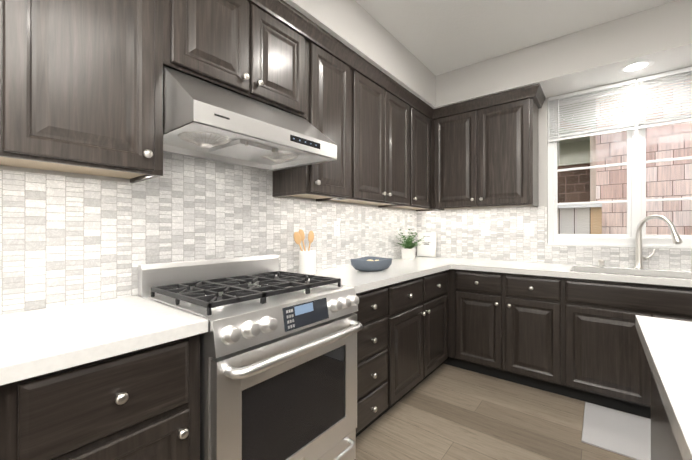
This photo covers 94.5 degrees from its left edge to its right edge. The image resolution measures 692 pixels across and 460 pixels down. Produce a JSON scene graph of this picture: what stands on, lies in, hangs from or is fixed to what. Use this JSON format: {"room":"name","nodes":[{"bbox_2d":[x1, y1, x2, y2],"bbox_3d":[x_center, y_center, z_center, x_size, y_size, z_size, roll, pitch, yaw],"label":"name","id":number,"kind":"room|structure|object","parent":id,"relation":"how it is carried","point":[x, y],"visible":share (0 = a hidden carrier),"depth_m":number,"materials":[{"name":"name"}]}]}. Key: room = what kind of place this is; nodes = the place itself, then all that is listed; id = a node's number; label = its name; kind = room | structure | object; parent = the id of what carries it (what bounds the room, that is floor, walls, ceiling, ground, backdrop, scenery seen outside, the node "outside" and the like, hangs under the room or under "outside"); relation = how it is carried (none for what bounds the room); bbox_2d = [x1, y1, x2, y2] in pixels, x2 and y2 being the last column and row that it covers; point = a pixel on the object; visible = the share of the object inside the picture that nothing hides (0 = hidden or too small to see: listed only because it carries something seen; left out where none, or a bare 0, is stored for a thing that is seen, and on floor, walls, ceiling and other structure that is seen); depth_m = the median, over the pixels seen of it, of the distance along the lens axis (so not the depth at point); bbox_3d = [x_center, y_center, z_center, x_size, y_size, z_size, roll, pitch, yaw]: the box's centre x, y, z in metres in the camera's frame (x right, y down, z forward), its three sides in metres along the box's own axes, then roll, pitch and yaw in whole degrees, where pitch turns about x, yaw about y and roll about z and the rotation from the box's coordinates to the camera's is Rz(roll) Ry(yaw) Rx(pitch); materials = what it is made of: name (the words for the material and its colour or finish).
{"room":"kitchen","nodes":[
{"label":"kitchen","id":0,"kind":"room"},
{"bbox_2d":[0,165,415,210],"bbox_3d":[-0.930,-0.131,1.575,0.150,2.680,5.650,0,0,39],"label":"wall","id":1,"kind":"structure","parent":0,"point":[21,169],"depth_m":1.31,"materials":[{"name":"grey paint"}]},
{"bbox_2d":[0,0,171,182],"bbox_3d":[-0.958,-0.698,1.152,0.328,0.946,0.448,0,0,39],"label":"upper cabinet","id":2,"kind":"object","parent":1,"relation":"attached to","point":[81,86],"depth_m":1.04,"materials":[{"name":"brown wood"}]},
{"bbox_2d":[0,152,415,314],"bbox_3d":[-0.540,-0.021,1.935,0.010,0.860,4.300,0,0,39],"label":"tile backsplash","id":3,"kind":"structure","parent":1,"relation":"attached to","point":[66,240],"depth_m":1.48,"materials":[{"name":"tile"}]},
{"bbox_2d":[334,221,339,235],"bbox_3d":[-0.071,-0.005,2.508,0.008,0.116,0.072,0,0,39],"label":"electrical outlet plate","id":4,"kind":"object","parent":3,"relation":"attached to","point":[336,223],"depth_m":2.50,"materials":[{"name":"white plastic"}]},
{"bbox_2d":[172,0,311,116],"bbox_3d":[-0.580,-0.914,1.627,0.328,0.511,0.765,0,0,39],"label":"upper cabinet","id":5,"kind":"object","parent":1,"relation":"attached to","point":[258,50],"depth_m":1.53,"materials":[{"name":"brown wood"}]},
{"bbox_2d":[163,66,336,170],"bbox_3d":[-0.492,-0.496,1.556,0.535,0.283,0.759,0,0,39],"label":"range hood","id":6,"kind":"object","parent":1,"relation":"attached to","point":[202,119],"visible":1,"depth_m":1.39,"materials":[{"name":"silver metal"}]},
{"bbox_2d":[272,24,355,199],"bbox_3d":[-0.213,-0.696,2.087,0.328,0.946,0.413,0,0,39],"label":"upper cabinet","id":7,"kind":"object","parent":1,"relation":"attached to","point":[333,65],"depth_m":1.99,"materials":[{"name":"brown wood"}]},
{"bbox_2d":[324,56,411,207],"bbox_3d":[0.178,-0.695,2.578,0.328,0.946,0.842,0,0,39],"label":"upper cabinet","id":8,"kind":"object","parent":1,"relation":"attached to","point":[383,108],"depth_m":2.44,"materials":[{"name":"brown wood"}]},
{"bbox_2d":[408,96,431,207],"bbox_3d":[0.570,-0.694,3.071,0.328,0.946,0.418,0,0,39],"label":"upper cabinet","id":9,"kind":"object","parent":1,"relation":"attached to","point":[421,114],"depth_m":2.98,"materials":[{"name":"brown wood"}]},
{"bbox_2d":[283,0,691,108],"bbox_3d":[0.842,-1.323,0.069,4.499,0.302,5.499,0,0,39],"label":"soffit","id":10,"kind":"structure","parent":0,"point":[604,53],"depth_m":2.35,"materials":[{"name":"grey paint"}]},
{"bbox_2d":[618,59,654,72],"bbox_3d":[2.081,-1.166,2.297,0.196,0.003,0.196,0,0,39],"label":"recessed light","id":11,"kind":"object","parent":10,"relation":"in","point":[636,66],"visible":1,"depth_m":2.29,"materials":[{"name":"white plastic"}]},
{"bbox_2d":[355,363,648,459],"bbox_3d":[0.842,1.246,0.065,5.100,0.080,6.100,0,0,39],"label":"floor","id":12,"kind":"structure","parent":0,"point":[443,411],"depth_m":1.97,"materials":[{"name":"brown wood"}]},
{"bbox_2d":[0,383,19,459],"bbox_3d":[-1.263,0.770,0.535,0.598,0.874,0.912,0,0,39],"label":"base cabinet","id":13,"kind":"object","parent":12,"relation":"on","point":[9,396],"depth_m":0.72,"materials":[{"name":"brown wood"}]},
{"bbox_2d":[20,335,199,459],"bbox_3d":[-0.841,0.771,1.065,0.598,0.874,0.444,0,0,39],"label":"base cabinet","id":14,"kind":"object","parent":12,"relation":"on","point":[114,379],"depth_m":0.87,"materials":[{"name":"brown wood"}]},
{"bbox_2d":[0,295,207,386],"bbox_3d":[-1.120,0.313,0.696,0.623,0.040,1.379,0,0,39],"label":"countertop","id":15,"kind":"structure","parent":14,"relation":"on","point":[34,344],"depth_m":0.92,"materials":[{"name":"white stone"}]},
{"bbox_2d":[138,255,362,459],"bbox_3d":[-0.405,0.684,1.499,0.732,1.050,0.764,0,0,39],"label":"stove","id":16,"kind":"object","parent":12,"relation":"on","point":[278,364],"visible":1,"depth_m":1.29,"materials":[{"name":"silver metal"}]},
{"bbox_2d":[354,283,393,436],"bbox_3d":[-0.091,0.772,2.007,0.598,0.874,0.407,0,0,39],"label":"base cabinet","id":17,"kind":"object","parent":12,"relation":"on","point":[375,340],"depth_m":1.86,"materials":[{"name":"brown wood"}]},
{"bbox_2d":[394,271,449,404],"bbox_3d":[0.336,0.773,2.542,0.598,0.874,0.961,0,0,39],"label":"base cabinet","id":18,"kind":"object","parent":12,"relation":"on","point":[421,306],"depth_m":2.32,"materials":[{"name":"brown wood"}]},
{"bbox_2d":[298,259,449,294],"bbox_3d":[0.221,0.316,2.379,0.623,0.040,1.385,0,0,39],"label":"countertop","id":19,"kind":"structure","parent":18,"relation":"on","point":[400,270],"depth_m":2.14,"materials":[{"name":"white stone"}]},
{"bbox_2d":[294,229,315,274],"bbox_3d":[-0.257,0.147,2.108,0.114,0.296,0.216,0,0,39],"label":"utensil crock","id":20,"kind":"object","parent":19,"relation":"on","point":[307,261],"visible":0.96,"depth_m":2.06,"materials":[{"name":"white ceramic"}]},
{"bbox_2d":[350,256,391,271],"bbox_3d":[0.185,0.251,2.316,0.249,0.090,0.330,0,0,39],"label":"stone bowl","id":21,"kind":"object","parent":19,"relation":"on","point":[369,263],"visible":1,"depth_m":2.22,"materials":[{"name":"blue"}]},
{"bbox_2d":[450,271,565,395],"bbox_3d":[1.389,0.774,2.748,0.832,0.874,0.598,0,0,39],"label":"base cabinet","id":22,"kind":"object","parent":12,"relation":"on","point":[512,328],"depth_m":2.47,"materials":[{"name":"brown wood"}]},
{"bbox_2d":[410,256,691,286],"bbox_3d":[1.877,0.316,2.343,3.258,0.040,0.623,0,0,39],"label":"countertop","id":23,"kind":"structure","parent":22,"relation":"on","point":[660,277],"depth_m":2.41,"materials":[{"name":"white stone"}]},
{"bbox_2d":[394,229,424,259],"bbox_3d":[0.661,0.146,3.205,0.278,0.301,0.413,0,0,39],"label":"potted plant","id":24,"kind":"object","parent":23,"relation":"on","point":[408,250],"visible":1,"depth_m":3.17,"materials":[{"name":"green plant"}]},
{"bbox_2d":[417,232,436,256],"bbox_3d":[0.881,0.165,3.489,0.205,0.262,0.068,0,0,39],"label":"cookbook","id":25,"kind":"object","parent":23,"relation":"on","point":[428,248],"visible":0.92,"depth_m":3.47,"materials":[{"name":"white paper"}]},
{"bbox_2d":[610,271,691,278],"bbox_3d":[2.030,0.434,2.182,0.812,0.222,0.432,0,0,39],"label":"sink","id":26,"kind":"object","parent":23,"relation":"in","point":[611,272],"depth_m":2.36,"materials":[{"name":"silver metal"}]},
{"bbox_2d":[635,215,681,270],"bbox_3d":[2.215,0.096,2.284,0.234,0.400,0.230,0,0,39],"label":"faucet","id":27,"kind":"object","parent":23,"relation":"on","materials":[{"name":"silver metal"}]},
{"bbox_2d":[581,402,650,459],"bbox_3d":[1.820,1.203,1.769,0.815,0.012,0.525,0,0,39],"label":"kitchen mat","id":28,"kind":"object","parent":12,"relation":"on","point":[619,432],"visible":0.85,"depth_m":1.90,"materials":[{"name":"fabric"}]},
{"bbox_2d":[566,279,691,418],"bbox_3d":[2.072,0.773,2.203,0.916,0.874,0.598,0,0,39],"label":"base cabinet","id":29,"kind":"object","parent":12,"relation":"on","point":[569,330],"depth_m":2.09,"materials":[{"name":"brown wood"}]},
{"bbox_2d":[651,383,678,459],"bbox_3d":[0.717,0.768,-0.312,1.256,0.874,2.486,0,0,39],"label":"kitchen island","id":30,"kind":"object","parent":12,"relation":"on","point":[662,448],"depth_m":0.89,"materials":[{"name":"brown wood"}]},
{"bbox_2d":[635,315,691,459],"bbox_3d":[0.717,0.311,-0.310,1.325,0.040,2.556,0,0,39],"label":"island countertop","id":31,"kind":"structure","parent":30,"relation":"on","point":[666,343],"depth_m":0.70,"materials":[{"name":"white stone"}]},
{"bbox_2d":[355,0,675,75],"bbox_3d":[0.842,-1.534,0.070,4.800,0.120,5.800,0,0,39],"label":"ceiling","id":32,"kind":"structure","parent":0,"point":[437,37],"depth_m":2.27,"materials":[{"name":"white paint"}]},
{"bbox_2d":[444,66,691,248],"bbox_3d":[2.602,-0.130,2.276,4.500,2.680,0.150,0,0,39],"label":"wall","id":33,"kind":"structure","parent":0,"point":[543,149],"depth_m":2.86,"materials":[{"name":"grey paint"}]},
{"bbox_2d":[432,84,539,207],"bbox_3d":[1.281,-0.694,3.022,0.885,0.946,0.328,0,0,39],"label":"upper cabinet","id":34,"kind":"object","parent":33,"relation":"attached to","point":[485,150],"depth_m":2.84,"materials":[{"name":"brown wood"}]},
{"bbox_2d":[416,206,691,270],"bbox_3d":[2.095,0.104,2.578,3.270,0.614,0.010,0,0,39],"label":"tile backsplash","id":35,"kind":"structure","parent":33,"relation":"attached to","point":[458,232],"depth_m":2.99,"materials":[{"name":"tile"}]},
{"bbox_2d":[481,224,488,235],"bbox_3d":[1.369,0.007,3.145,0.072,0.116,0.008,0,0,39],"label":"electrical outlet plate","id":36,"kind":"object","parent":35,"relation":"attached to","point":[484,227],"depth_m":3.14,"materials":[{"name":"white plastic"}]},
{"bbox_2d":[525,224,533,235],"bbox_3d":[1.666,0.006,2.907,0.072,0.116,0.010,0,0,39],"label":"electrical outlet plate","id":37,"kind":"object","parent":35,"relation":"attached to","point":[529,229],"depth_m":2.90,"materials":[{"name":"white plastic"}]},
{"bbox_2d":[547,72,691,248],"bbox_3d":[2.279,-0.513,2.513,1.178,1.304,0.114,0,0,39],"label":"window unit","id":38,"kind":"structure","parent":33,"relation":"in","point":[636,200],"depth_m":2.53,"materials":[{"name":"white plastic"}]},
{"bbox_2d":[549,67,691,200],"bbox_3d":[2.251,-0.707,2.478,1.156,0.914,0.035,0,0,39],"label":"window blinds","id":39,"kind":"object","parent":38,"relation":"attached to","point":[629,82],"visible":0.96,"depth_m":2.53,"materials":[{"name":"white plastic"}]},
{"bbox_3d":[4.671,1.514,4.468,11.000,0.200,5.840,0,0,39],"label":"ground","id":40,"kind":"structure","parent":0,"visible":0},
{"bbox_2d":[557,99,595,202],"bbox_3d":[1.921,-0.084,5.473,4.450,3.200,3.100,0,0,39],"label":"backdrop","id":41,"kind":"object","parent":40,"relation":"on","point":[580,180],"depth_m":5.62,"materials":[{"name":"brown brick"}]},
{"bbox_2d":[559,121,595,201],"bbox_3d":[2.987,-0.067,4.119,0.105,2.961,1.013,0,0,15],"label":"downspout","id":42,"kind":"object","parent":40,"relation":"on","point":[592,163],"depth_m":3.66,"materials":[{"name":"beige paint"}]},
{"bbox_2d":[558,204,601,233],"bbox_3d":[1.518,0.614,4.412,3.140,1.800,0.140,0,0,39],"label":"fence","id":43,"kind":"object","parent":40,"relation":"on","point":[577,217],"depth_m":3.54,"materials":[{"name":"white wood"}]},
{"bbox_2d":[596,80,691,234],"bbox_3d":[5.947,-1.138,3.193,5.410,5.300,3.250,0,0,39],"label":"shingles","id":44,"kind":"object","parent":40,"relation":"on","point":[662,184],"depth_m":3.31,"materials":[{"name":"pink wood"}]}
]}

